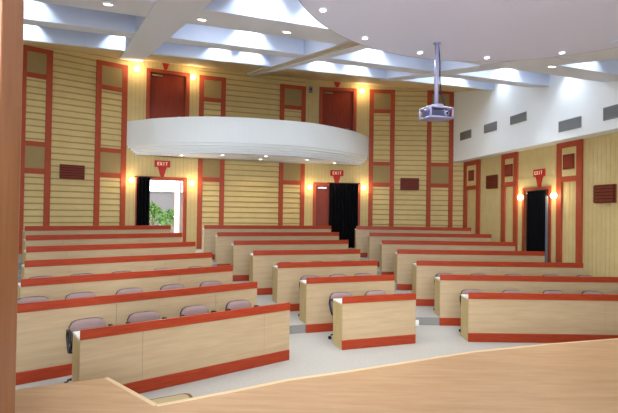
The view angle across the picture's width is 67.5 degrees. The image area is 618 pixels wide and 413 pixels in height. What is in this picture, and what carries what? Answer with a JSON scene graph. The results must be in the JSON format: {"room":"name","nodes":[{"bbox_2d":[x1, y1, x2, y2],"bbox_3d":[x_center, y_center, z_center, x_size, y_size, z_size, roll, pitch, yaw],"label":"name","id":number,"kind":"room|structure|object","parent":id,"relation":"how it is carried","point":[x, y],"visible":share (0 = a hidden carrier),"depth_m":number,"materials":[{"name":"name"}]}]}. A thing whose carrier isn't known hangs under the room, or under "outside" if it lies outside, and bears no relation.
{"room":"lecture hall","nodes":[
{"label":"lecture hall","id":0,"kind":"room"},
{"bbox_2d":[23,44,127,229],"bbox_3d":[-7.267,-1.764,12.449,4.490,6.800,0.180,1,-1,-38],"label":"wall","id":1,"kind":"structure","parent":0,"point":[74,73],"depth_m":12.89,"materials":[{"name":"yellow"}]},
{"bbox_2d":[18,45,52,253],"bbox_3d":[-7.303,-1.497,12.312,0.756,5.498,0.052,1,-1,-38],"label":"trim","id":2,"kind":"structure","parent":1,"relation":"attached to","point":[37,62],"depth_m":12.34,"materials":[{"name":"red wood"}]},
{"bbox_2d":[59,164,84,179],"bbox_3d":[-6.566,-0.960,12.817,0.615,0.389,0.152,1,-1,-38],"label":"wall speaker","id":3,"kind":"object","parent":1,"relation":"attached to","point":[67,171],"visible":1,"depth_m":12.75,"materials":[{"name":"brown"}]},
{"bbox_2d":[93,59,127,225],"bbox_3d":[-5.789,-1.460,13.486,0.872,5.498,0.052,1,-1,-38],"label":"trim","id":4,"kind":"structure","parent":1,"relation":"attached to","point":[109,162],"depth_m":13.47,"materials":[{"name":"red wood"}]},
{"bbox_2d":[23,41,481,91],"bbox_3d":[-3.294,-4.642,14.046,20.500,2.004,5.930,1,-1,-18],"label":"trim","id":5,"kind":"structure","parent":1,"relation":"attached to","point":[292,73],"depth_m":13.80,"materials":[{"name":"beige paint"}]},
{"bbox_2d":[101,2,113,5],"bbox_3d":[-2.615,-2.634,6.010,0.154,0.045,0.153,1,-1,-10],"label":"recessed light","id":6,"kind":"object","parent":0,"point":[103,3],"visible":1,"depth_m":5.98,"materials":[{"name":"white paint"}]},
{"bbox_2d":[125,60,198,248],"bbox_3d":[-4.512,-1.892,14.264,2.113,6.418,0.150,1,-1,-23],"label":"wall","id":7,"kind":"structure","parent":0,"point":[136,165],"depth_m":14.06,"materials":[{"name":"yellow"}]},
{"bbox_2d":[134,176,152,224],"bbox_3d":[-4.973,0.196,13.828,0.524,2.199,0.100,1,-1,-23],"label":"curtain","id":8,"kind":"object","parent":7,"relation":"attached to","point":[143,182],"visible":0.68,"depth_m":13.82,"materials":[{"name":"black fabric"}]},
{"bbox_2d":[135,176,186,241],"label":"door","id":9,"kind":"structure","parent":7,"relation":"in","point":[177,186],"depth_m":14.42,"materials":[{"name":"wood"},{"name":"painted wood"}]},
{"bbox_2d":[154,160,169,176],"bbox_3d":[-4.493,-1.157,14.155,0.460,0.500,0.056,1,-1,-23],"label":"exit sign","id":10,"kind":"object","parent":7,"relation":"attached to","point":[162,165],"visible":1,"depth_m":14.14,"materials":[{"name":"red plastic"}]},
{"bbox_2d":[162,63,168,69],"bbox_3d":[-4.403,-4.442,14.211,0.460,0.460,0.056,1,-1,-23],"label":"exit sign","id":11,"kind":"object","parent":7,"relation":"attached to","point":[165,65],"visible":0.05,"depth_m":14.21,"materials":[{"name":"red plastic"}]},
{"bbox_2d":[119,0,212,61],"bbox_3d":[-3.303,-3.741,9.497,0.646,3.111,10.990,1,-1,-25],"label":"beam","id":12,"kind":"structure","parent":7,"relation":"attached to","point":[165,18],"depth_m":7.32,"materials":[{"name":"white paint"}]},
{"bbox_2d":[146,68,189,118],"bbox_3d":[-4.368,-2.994,14.294,1.284,2.390,0.160,1,-1,-23],"label":"door","id":13,"kind":"structure","parent":7,"relation":"in","point":[167,96],"depth_m":14.29,"materials":[{"name":"red wood"}]},
{"bbox_2d":[196,67,305,248],"bbox_3d":[-1.852,-1.650,15.255,3.566,6.800,0.180,1,-1,-19],"label":"wall","id":14,"kind":"structure","parent":0,"point":[251,188],"depth_m":15.16,"materials":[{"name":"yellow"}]},
{"bbox_2d":[196,75,225,248],"bbox_3d":[-3.110,-1.406,14.722,0.836,5.498,0.052,1,-1,-19],"label":"trim","id":15,"kind":"structure","parent":14,"relation":"attached to","point":[211,88],"depth_m":14.70,"materials":[{"name":"red wood"}]},
{"bbox_2d":[127,116,368,164],"bbox_3d":[-1.469,-1.985,14.196,7.851,0.982,2.234,1,-1,-17],"label":"balcony","id":16,"kind":"object","parent":14,"relation":"attached to","point":[205,137],"visible":1,"depth_m":13.33,"materials":[{"name":"white paint"}]},
{"bbox_2d":[278,84,305,224],"bbox_3d":[-0.574,-1.357,15.609,0.908,5.498,0.052,1,-1,-19],"label":"trim","id":17,"kind":"structure","parent":14,"relation":"attached to","point":[291,96],"depth_m":15.60,"materials":[{"name":"red wood"}]},
{"bbox_2d":[247,40,369,76],"bbox_3d":[-0.323,-3.730,10.884,0.520,3.033,10.202,1,-1,-19],"label":"ceiling beam","id":18,"kind":"structure","parent":14,"relation":"attached to","point":[314,51],"depth_m":9.15,"materials":[{"name":"beige"}]},
{"bbox_2d":[23,24,493,89],"bbox_3d":[-3.232,-4.185,11.785,19.308,1.194,0.219,1,-1,-13],"label":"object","id":19,"kind":"structure","parent":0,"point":[32,33],"depth_m":11.83,"materials":[{"name":"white paint"}]},
{"bbox_2d":[15,248,548,399],"bbox_3d":[-1.627,1.818,7.129,21.800,1.082,19.700,1,-1,0],"label":"floor","id":20,"kind":"structure","parent":0,"point":[310,354],"depth_m":6.87,"materials":[{"name":"carpet"}]},
{"bbox_2d":[17,296,48,303],"bbox_3d":[-3.650,1.599,6.126,0.552,0.739,0.508,1,-1,-38],"label":"office chair","id":21,"kind":"object","parent":20,"relation":"on","point":[33,298],"visible":0.06,"depth_m":6.27,"materials":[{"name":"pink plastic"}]},
{"bbox_2d":[28,276,51,278],"bbox_3d":[-4.046,1.456,7.016,0.552,0.739,0.508,1,-1,-37],"label":"office chair","id":22,"kind":"object","parent":20,"relation":"on","point":[37,276],"visible":0.04,"depth_m":7.18,"materials":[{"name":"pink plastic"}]},
{"bbox_2d":[65,292,95,298],"bbox_3d":[-3.176,1.610,6.494,0.552,0.739,0.508,1,-1,-37],"label":"office chair","id":23,"kind":"object","parent":20,"relation":"on","point":[79,294],"visible":0.06,"depth_m":6.63,"materials":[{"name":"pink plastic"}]},
{"bbox_2d":[64,317,112,382],"bbox_3d":[-2.623,1.754,5.547,0.552,0.739,0.508,1,-1,-37],"label":"office chair","id":24,"kind":"object","parent":20,"relation":"on","point":[94,322],"visible":0.25,"depth_m":5.63,"materials":[{"name":"fabric"}]},
{"bbox_2d":[22,225,170,261],"bbox_3d":[-5.070,0.941,11.319,3.300,0.958,0.392,1,-1,-38],"label":"desk","id":25,"kind":"object","parent":20,"relation":"on","point":[123,229],"visible":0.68,"depth_m":11.02,"materials":[{"name":"brown wood"}]},
{"bbox_2d":[23,233,181,250],"bbox_3d":[-4.497,1.086,10.389,3.270,0.958,0.392,1,-1,-38],"label":"desk","id":26,"kind":"object","parent":20,"relation":"on","point":[74,239],"visible":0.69,"depth_m":10.07,"materials":[{"name":"brown wood"}]},
{"bbox_2d":[23,242,195,263],"bbox_3d":[-3.932,1.231,9.451,3.240,0.958,0.392,1,-1,-38],"label":"desk","id":27,"kind":"object","parent":20,"relation":"on","point":[131,249],"visible":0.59,"depth_m":9.13,"materials":[{"name":"brown wood"}]},
{"bbox_2d":[21,252,211,278],"bbox_3d":[-3.370,1.375,8.511,3.260,0.958,0.392,1,-1,-38],"label":"desk","id":28,"kind":"object","parent":20,"relation":"on","point":[96,265],"visible":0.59,"depth_m":8.17,"materials":[{"name":"brown wood"}]},
{"bbox_2d":[17,265,232,300],"bbox_3d":[-2.817,1.519,7.565,3.300,0.958,0.392,1,-1,-38],"label":"desk","id":29,"kind":"object","parent":20,"relation":"on","point":[53,288],"visible":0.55,"depth_m":7.20,"materials":[{"name":"brown wood"}]},
{"bbox_2d":[115,288,143,294],"bbox_3d":[-2.638,1.623,6.911,0.552,0.739,0.508,1,-1,-35],"label":"office chair","id":30,"kind":"object","parent":20,"relation":"on","point":[125,290],"visible":0.03,"depth_m":7.06,"materials":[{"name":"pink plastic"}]},
{"bbox_2d":[16,281,256,384],"bbox_3d":[-2.276,1.663,6.610,3.330,0.958,0.392,1,-1,-38],"label":"desk","id":31,"kind":"object","parent":20,"relation":"on","point":[41,348],"visible":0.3,"depth_m":5.81,"materials":[{"name":"brown wood"}]},
{"bbox_2d":[125,311,166,323],"bbox_3d":[-2.085,1.767,5.964,0.552,0.739,0.508,1,-1,-37],"label":"office chair","id":32,"kind":"object","parent":20,"relation":"on","point":[142,316],"visible":0.17,"depth_m":6.10,"materials":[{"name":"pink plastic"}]},
{"bbox_2d":[150,393,192,403],"bbox_3d":[-1.342,2.006,4.419,0.500,0.249,0.400,1,-1,-30],"label":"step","id":33,"kind":"structure","parent":20,"relation":"on","point":[184,395],"depth_m":4.53,"materials":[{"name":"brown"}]},
{"bbox_2d":[160,284,184,289],"bbox_3d":[-2.102,1.636,7.327,0.552,0.739,0.508,1,-1,-38],"label":"office chair","id":34,"kind":"object","parent":20,"relation":"on","point":[171,286],"visible":0.09,"depth_m":7.47,"materials":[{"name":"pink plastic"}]},
{"bbox_2d":[72,302,289,393],"bbox_3d":[-1.465,1.740,5.864,2.720,0.810,0.392,1,-1,-38],"label":"desk","id":35,"kind":"object","parent":20,"relation":"on","point":[146,356],"visible":0.89,"depth_m":5.57,"materials":[{"name":"brown wood"}]},
{"bbox_2d":[180,305,216,316],"bbox_3d":[-1.517,1.781,6.405,0.552,0.739,0.508,1,-1,-38],"label":"office chair","id":36,"kind":"object","parent":20,"relation":"on","point":[194,309],"visible":0.11,"depth_m":6.54,"materials":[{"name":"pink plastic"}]},
{"bbox_2d":[199,281,222,286],"bbox_3d":[-1.571,1.649,7.738,0.552,0.739,0.508,1,-1,-35],"label":"office chair","id":37,"kind":"object","parent":20,"relation":"on","point":[206,283],"visible":0.1,"depth_m":7.89,"materials":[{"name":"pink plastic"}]},
{"bbox_2d":[225,300,258,310],"bbox_3d":[-0.963,1.794,6.835,0.552,0.739,0.508,1,-1,-36],"label":"office chair","id":38,"kind":"object","parent":20,"relation":"on","point":[236,304],"visible":0.12,"depth_m":6.97,"materials":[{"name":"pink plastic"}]},
{"bbox_2d":[202,225,330,259],"bbox_3d":[-1.179,1.026,13.550,3.780,0.958,0.392,1,-1,-19],"label":"desk","id":39,"kind":"object","parent":20,"relation":"on","point":[209,231],"visible":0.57,"depth_m":13.12,"materials":[{"name":"brown wood"}]},
{"bbox_2d":[215,232,338,265],"bbox_3d":[-0.818,1.166,12.528,3.370,0.958,0.392,1,-1,-19],"label":"desk","id":40,"kind":"object","parent":20,"relation":"on","point":[223,240],"visible":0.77,"depth_m":12.09,"materials":[{"name":"brown wood"}]},
{"bbox_2d":[231,240,347,280],"bbox_3d":[-0.448,1.307,11.508,2.940,0.958,0.392,1,-1,-19],"label":"desk","id":41,"kind":"object","parent":20,"relation":"on","point":[241,250],"visible":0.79,"depth_m":11.09,"materials":[{"name":"brown wood"}]},
{"bbox_2d":[249,249,359,294],"bbox_3d":[-0.069,1.448,10.492,2.530,0.958,0.392,1,-1,-19],"label":"desk","id":42,"kind":"object","parent":20,"relation":"on","point":[261,262],"visible":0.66,"depth_m":10.10,"materials":[{"name":"brown wood"}]},
{"bbox_2d":[298,275,318,315],"bbox_3d":[0.086,1.684,8.631,0.552,0.739,0.508,1,-1,-20],"label":"office chair","id":43,"kind":"object","parent":20,"relation":"on","point":[305,276],"visible":0.07,"depth_m":8.77,"materials":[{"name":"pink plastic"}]},
{"bbox_2d":[15,338,617,412],"bbox_3d":[0.722,1.883,2.034,13.500,0.503,8.912,1,-1,0],"label":"stage","id":44,"kind":"object","parent":20,"relation":"on","point":[577,376],"visible":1,"depth_m":4.16,"materials":[{"name":"brown wood"}]},
{"bbox_2d":[0,0,23,412],"bbox_3d":[-2.279,-0.534,2.606,1.200,4.260,0.200,1,-1,0],"label":"wooden column","id":45,"kind":"structure","parent":44,"relation":"on","point":[11,11],"depth_m":2.60,"materials":[{"name":"brown wood"}]},
{"bbox_2d":[272,260,376,310],"bbox_3d":[0.343,1.589,9.488,2.150,0.958,0.392,1,-1,-19],"label":"desk","id":46,"kind":"object","parent":20,"relation":"on","point":[286,275],"visible":0.59,"depth_m":9.12,"materials":[{"name":"brown wood"}]},
{"bbox_2d":[329,274,346,276],"bbox_3d":[0.616,1.694,8.816,0.552,0.739,0.508,1,-1,-16],"label":"office chair","id":47,"kind":"object","parent":20,"relation":"on","point":[333,275],"visible":0.04,"depth_m":9.01,"materials":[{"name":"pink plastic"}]},
{"bbox_2d":[328,292,351,338],"bbox_3d":[0.602,1.827,7.663,0.552,0.739,0.508,1,-1,-20],"label":"office chair","id":48,"kind":"object","parent":20,"relation":"on","point":[335,295],"visible":0.2,"depth_m":7.77,"materials":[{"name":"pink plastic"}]},
{"bbox_2d":[299,275,394,332],"bbox_3d":[0.708,1.730,8.467,1.730,0.958,0.392,1,-1,-19],"label":"desk","id":49,"kind":"object","parent":20,"relation":"on","point":[315,292],"visible":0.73,"depth_m":8.14,"materials":[{"name":"brown wood"}]},
{"bbox_2d":[354,273,370,275],"bbox_3d":[1.125,1.704,8.994,0.552,0.739,0.508,1,-1,-16],"label":"office chair","id":50,"kind":"object","parent":20,"relation":"on","point":[361,274],"visible":0.04,"depth_m":9.17,"materials":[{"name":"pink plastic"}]},
{"bbox_2d":[333,293,415,349],"bbox_3d":[1.055,1.796,7.441,1.290,0.810,0.392,1,-1,-19],"label":"desk","id":51,"kind":"object","parent":20,"relation":"on","point":[365,321],"visible":1,"depth_m":7.25,"materials":[{"name":"brown wood"}]},
{"bbox_2d":[365,290,385,294],"bbox_3d":[1.216,1.839,7.877,0.552,0.739,0.508,1,-1,-19],"label":"office chair","id":52,"kind":"object","parent":20,"relation":"on","point":[373,292],"visible":0.08,"depth_m":8.05,"materials":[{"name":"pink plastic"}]},
{"bbox_2d":[355,226,470,257],"bbox_3d":[3.189,1.100,14.278,3.510,0.958,0.392,1,-1,0],"label":"desk","id":53,"kind":"object","parent":20,"relation":"on","point":[361,232],"visible":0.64,"depth_m":14.09,"materials":[{"name":"brown wood"}]},
{"bbox_2d":[367,232,491,266],"bbox_3d":[3.416,1.238,13.199,3.440,0.958,0.392,1,-1,0],"label":"desk","id":54,"kind":"object","parent":20,"relation":"on","point":[374,239],"visible":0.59,"depth_m":13.01,"materials":[{"name":"brown wood"}]},
{"bbox_2d":[433,273,453,309],"bbox_3d":[2.783,1.731,9.239,0.552,0.739,0.508,1,-1,-1],"label":"office chair","id":55,"kind":"object","parent":20,"relation":"on","point":[438,274],"visible":0.09,"depth_m":9.41,"materials":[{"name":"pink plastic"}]},
{"bbox_2d":[379,240,514,274],"bbox_3d":[3.602,1.375,12.120,3.450,0.958,0.392,1,-1,0],"label":"desk","id":56,"kind":"object","parent":20,"relation":"on","point":[387,247],"visible":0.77,"depth_m":11.94,"materials":[{"name":"brown wood"}]},
{"bbox_2d":[394,249,544,289],"bbox_3d":[3.804,1.512,11.041,3.470,0.958,0.392,1,-1,0],"label":"desk","id":57,"kind":"object","parent":20,"relation":"on","point":[404,259],"visible":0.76,"depth_m":10.86,"materials":[{"name":"brown wood"}]},
{"bbox_2d":[459,289,482,331],"bbox_3d":[2.945,1.868,8.159,0.552,0.739,0.508,1,-1,1],"label":"office chair","id":58,"kind":"object","parent":20,"relation":"on","point":[465,291],"visible":0.14,"depth_m":8.34,"materials":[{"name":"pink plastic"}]},
{"bbox_2d":[412,260,582,305],"bbox_3d":[4.036,1.650,9.962,3.530,0.958,0.392,1,-1,0],"label":"desk","id":59,"kind":"object","parent":20,"relation":"on","point":[424,272],"visible":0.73,"depth_m":9.78,"materials":[{"name":"brown wood"}]},
{"bbox_2d":[502,290,523,292],"bbox_3d":[3.685,1.879,8.162,0.552,0.739,0.508,1,-1,0],"label":"office chair","id":60,"kind":"object","parent":20,"relation":"on","point":[504,291],"visible":0.08,"depth_m":8.34,"materials":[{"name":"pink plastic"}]},
{"bbox_2d":[434,274,617,325],"bbox_3d":[4.263,1.788,8.883,3.600,0.958,0.392,1,-1,0],"label":"desk","id":61,"kind":"object","parent":20,"relation":"on","point":[448,288],"visible":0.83,"depth_m":8.70,"materials":[{"name":"brown wood"}]},
{"bbox_2d":[461,292,617,342],"bbox_3d":[4.460,1.852,7.805,3.670,0.810,0.392,1,-1,0],"label":"desk","id":62,"kind":"object","parent":20,"relation":"on","point":[485,317],"visible":0.94,"depth_m":7.62,"materials":[{"name":"brown wood"}]},
{"bbox_2d":[543,290,564,293],"bbox_3d":[4.415,1.890,8.165,0.552,0.739,0.508,1,-1,1],"label":"office chair","id":63,"kind":"object","parent":20,"relation":"on","point":[546,291],"visible":0.05,"depth_m":8.35,"materials":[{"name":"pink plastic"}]},
{"bbox_2d":[582,291,602,293],"bbox_3d":[5.124,1.901,8.167,0.552,0.739,0.508,1,-1,-1],"label":"office chair","id":64,"kind":"object","parent":20,"relation":"on","point":[584,292],"visible":0.04,"depth_m":8.35,"materials":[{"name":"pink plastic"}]},
{"bbox_2d":[24,0,548,87],"bbox_3d":[-2.613,-3.581,8.957,18.602,0.912,0.750,1,-1,-18],"label":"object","id":65,"kind":"structure","parent":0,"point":[41,14],"depth_m":9.06,"materials":[{"name":"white paint"}]},
{"bbox_2d":[29,0,617,81],"bbox_3d":[-1.531,-2.986,6.320,19.024,1.114,1.380,1,-1,-19],"label":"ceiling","id":66,"kind":"structure","parent":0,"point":[270,17],"depth_m":6.42,"materials":[{"name":"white paint"}]},
{"bbox_2d":[304,79,369,225],"bbox_3d":[0.952,-1.790,15.984,2.228,6.418,0.151,1,-1,-6],"label":"wall","id":67,"kind":"structure","parent":0,"point":[320,173],"depth_m":15.92,"materials":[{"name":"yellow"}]},
{"bbox_2d":[312,182,360,225],"bbox_3d":[0.937,0.304,15.926,1.648,2.228,0.160,1,-1,-6],"label":"door","id":68,"kind":"structure","parent":67,"relation":"in","point":[320,190],"depth_m":15.88,"materials":[{"name":"red wood"}]},
{"bbox_2d":[330,170,343,182],"bbox_3d":[0.956,-0.999,15.871,0.460,0.500,0.056,1,-1,-6],"label":"exit sign","id":69,"kind":"object","parent":67,"relation":"attached to","point":[336,174],"visible":1,"depth_m":15.86,"materials":[{"name":"red plastic"}]},
{"bbox_2d":[319,87,356,131],"bbox_3d":[0.984,-2.894,15.963,1.299,2.390,0.160,1,-1,-6],"label":"door","id":70,"kind":"structure","parent":67,"relation":"in","point":[336,109],"depth_m":15.96,"materials":[{"name":"red wood"}]},
{"bbox_2d":[327,182,360,247],"bbox_3d":[1.178,0.299,15.776,1.154,2.223,0.100,1,-1,-6],"label":"curtain","id":71,"kind":"object","parent":67,"relation":"hanging from","point":[343,197],"visible":0.85,"depth_m":15.77,"materials":[{"name":"black fabric"}]},
{"bbox_2d":[368,85,463,226],"bbox_3d":[3.727,-1.556,16.094,3.326,6.800,0.180,1,-1,0],"label":"wall","id":72,"kind":"structure","parent":0,"point":[410,152],"depth_m":16.02,"materials":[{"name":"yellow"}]},
{"bbox_2d":[368,89,394,225],"bbox_3d":[2.508,-1.306,16.000,0.881,5.498,0.052,1,-1,0],"label":"trim","id":73,"kind":"structure","parent":72,"relation":"attached to","point":[381,174],"depth_m":15.99,"materials":[{"name":"red wood"}]},
{"bbox_2d":[400,178,418,189],"bbox_3d":[3.477,-0.773,15.945,0.630,0.413,0.152,1,-1,0],"label":"wall speaker","id":74,"kind":"object","parent":72,"relation":"attached to","point":[405,183],"visible":1,"depth_m":15.87,"materials":[{"name":"brown fabric"}]},
{"bbox_2d":[426,90,453,226],"bbox_3d":[4.529,-1.276,16.008,0.913,5.498,0.052,1,-1,0],"label":"trim","id":75,"kind":"structure","parent":72,"relation":"attached to","point":[439,175],"depth_m":15.99,"materials":[{"name":"red wood"}]},
{"bbox_2d":[299,0,617,61],"bbox_3d":[2.327,-2.216,4.135,5.062,0.202,5.062,1,-1,0],"label":"ceiling canopy","id":76,"kind":"object","parent":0,"point":[466,30],"visible":0.97,"depth_m":5.39,"materials":[{"name":"white paint"}]},
{"bbox_2d":[419,41,453,121],"bbox_3d":[1.637,-1.609,5.928,0.346,0.995,0.278,1,-1,-18],"label":"projector mount","id":77,"kind":"object","parent":76,"relation":"hanging from","point":[431,118],"visible":0.95,"depth_m":5.91,"materials":[{"name":"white metal"}]},
{"bbox_2d":[423,109,448,116],"bbox_3d":[1.634,-1.175,5.910,0.270,0.090,0.227,1,-1,-18],"label":"projector","id":78,"kind":"object","parent":77,"relation":"in","point":[434,112],"visible":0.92,"depth_m":5.83,"materials":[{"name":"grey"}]},
{"bbox_2d":[453,75,617,161],"bbox_3d":[7.178,-3.312,6.937,0.750,3.400,18.999,1,-1,-11],"label":"wall","id":79,"kind":"structure","parent":0,"point":[565,98],"depth_m":12.11,"materials":[{"name":"white paint"}]},
{"bbox_2d":[460,129,470,140],"bbox_3d":[5.157,-2.351,15.222,0.020,0.268,0.687,1,-1,-11],"label":"air vent","id":80,"kind":"object","parent":79,"relation":"in","point":[464,135],"visible":1,"depth_m":15.22,"materials":[{"name":"grey metal"}]},
{"bbox_2d":[484,121,496,132],"bbox_3d":[5.427,-2.368,13.834,0.021,0.259,0.651,1,-1,-11],"label":"air vent","id":81,"kind":"object","parent":79,"relation":"in","point":[492,126],"visible":1,"depth_m":13.81,"materials":[{"name":"grey metal"}]},
{"bbox_2d":[510,111,526,124],"bbox_3d":[5.678,-2.391,12.548,0.020,0.237,0.680,1,-1,-11],"label":"air vent","id":82,"kind":"object","parent":79,"relation":"in","point":[521,117],"visible":1,"depth_m":12.52,"materials":[{"name":"grey metal"}]},
{"bbox_2d":[558,116,581,131],"bbox_3d":[6.030,-1.898,10.692,0.020,0.255,0.693,1,-1,-11],"label":"air vent","id":83,"kind":"object","parent":79,"relation":"in","point":[573,123],"visible":1,"depth_m":10.68,"materials":[{"name":"grey metal"}]},
{"bbox_2d":[603,104,617,120],"bbox_3d":[6.265,-1.945,9.485,0.020,0.274,0.543,1,-1,-11],"label":"air vent","id":84,"kind":"object","parent":79,"relation":"in","point":[611,112],"visible":1,"depth_m":9.57,"materials":[{"name":"grey metal"}]},
{"bbox_2d":[467,132,617,276],"bbox_3d":[7.237,0.313,6.772,0.152,3.950,18.867,1,-1,-11],"label":"wall","id":85,"kind":"structure","parent":0,"point":[600,154],"depth_m":10.78,"materials":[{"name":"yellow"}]},
{"bbox_2d":[463,159,480,233],"bbox_3d":[5.436,-0.028,15.484,0.072,3.018,0.997,1,-1,-11],"label":"trim","id":86,"kind":"structure","parent":85,"relation":"attached to","point":[472,169],"depth_m":15.38,"materials":[{"name":"brown wood"}]},
{"bbox_2d":[486,174,497,188],"bbox_3d":[5.682,-0.762,14.272,0.072,0.417,0.592,1,-1,-11],"label":"air vent","id":87,"kind":"object","parent":85,"relation":"attached to","point":[491,180],"visible":1,"depth_m":14.28,"materials":[{"name":"brown"}]},
{"bbox_2d":[500,152,518,250],"bbox_3d":[5.826,0.101,13.467,0.072,3.312,0.755,1,-1,-11],"label":"trim","id":88,"kind":"structure","parent":85,"relation":"attached to","point":[510,161],"depth_m":13.40,"materials":[{"name":"brown wood"}]},
{"bbox_2d":[518,176,555,261],"bbox_3d":[6.070,0.487,12.333,0.012,2.520,1.550,1,-1,-11],"label":"wall panel","id":89,"kind":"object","parent":85,"relation":"attached to","point":[547,180],"depth_m":12.08,"materials":[{"name":"beige wood"}]},
{"bbox_2d":[522,186,551,261],"bbox_3d":[6.113,0.617,12.343,0.160,2.262,1.109,1,-1,-11],"label":"door frame","id":90,"kind":"structure","parent":85,"relation":"in","point":[548,193],"depth_m":12.34,"materials":[{"name":"red wood"}]},
{"bbox_2d":[525,189,547,261],"bbox_3d":[5.968,0.650,12.166,0.100,2.169,0.895,1,-1,-11],"label":"curtain","id":91,"kind":"object","parent":90,"relation":"hanging from","point":[537,200],"visible":0.69,"depth_m":12.04,"materials":[{"name":"black fabric"}]},
{"bbox_2d":[533,169,544,186],"bbox_3d":[6.088,-0.751,12.224,0.056,0.470,0.420,1,-1,-11],"label":"exit sign","id":92,"kind":"object","parent":85,"relation":"attached to","point":[539,173],"visible":1,"depth_m":12.20,"materials":[{"name":"red plastic"}]},
{"bbox_2d":[550,192,556,198],"bbox_3d":[6.145,-0.270,11.580,0.174,0.160,0.150,1,-1,-11],"label":"wall lamp","id":93,"kind":"object","parent":85,"relation":"attached to","point":[553,195],"visible":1,"depth_m":11.53,"materials":[{"name":"white glass"}]},
{"bbox_2d":[556,139,583,262],"bbox_3d":[6.272,0.228,11.162,0.072,3.606,0.823,1,-1,-11],"label":"trim","id":94,"kind":"structure","parent":85,"relation":"attached to","point":[569,155],"depth_m":11.09,"materials":[{"name":"brown wood"}]},
{"bbox_2d":[593,184,616,202],"bbox_3d":[6.487,-0.280,10.089,0.072,0.397,0.615,1,-1,-11],"label":"air vent","id":95,"kind":"object","parent":85,"relation":"attached to","point":[607,193],"visible":1,"depth_m":10.06,"materials":[{"name":"brown"}]},
{"bbox_3d":[-2.431,-4.225,10.167,23.188,3.289,20.256,1,-1,0],"label":"ceiling","id":96,"kind":"structure","parent":0,"visible":0},
{"bbox_2d":[379,57,575,80],"bbox_3d":[3.053,-3.372,10.325,0.580,2.146,6.421,1,-1,-17],"label":"trim","id":97,"kind":"structure","parent":96,"relation":"attached to","point":[446,67],"depth_m":9.46,"materials":[{"name":"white paint"}]},
{"bbox_2d":[541,40,617,65],"bbox_3d":[4.124,-2.623,6.886,1.111,1.307,2.650,1,-1,-14],"label":"trim","id":98,"kind":"structure","parent":96,"relation":"attached to","point":[608,54],"depth_m":6.95,"materials":[{"name":"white paint"}]},
{"label":"outside","id":99,"kind":"structure","parent":0,"visible":0},
{"bbox_3d":[-10.132,1.425,21.232,27.511,0.180,21.782,1,-1,0],"label":"floor","id":100,"kind":"structure","parent":99,"visible":0},
{"bbox_2d":[149,201,165,224],"bbox_3d":[-5.557,0.558,16.328,0.927,1.580,0.915,0,-1,41],"label":"shrub","id":101,"kind":"object","parent":100,"relation":"on","point":[155,211],"visible":0.59,"depth_m":16.31,"materials":[{"name":"green plant"}]},
{"bbox_2d":[149,191,181,232],"bbox_3d":[-7.725,0.319,21.607,10.000,2.112,0.280,1,-1,-23],"label":"wall","id":102,"kind":"structure","parent":100,"relation":"on","point":[163,199],"depth_m":21.88,"materials":[{"name":"grey paint"}]},
{"bbox_2d":[160,208,173,231],"bbox_3d":[-5.364,0.708,17.739,0.941,1.322,0.893,1,-1,0],"label":"shrub","id":103,"kind":"object","parent":100,"relation":"on","point":[168,214],"visible":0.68,"depth_m":17.61,"materials":[{"name":"green plant"}]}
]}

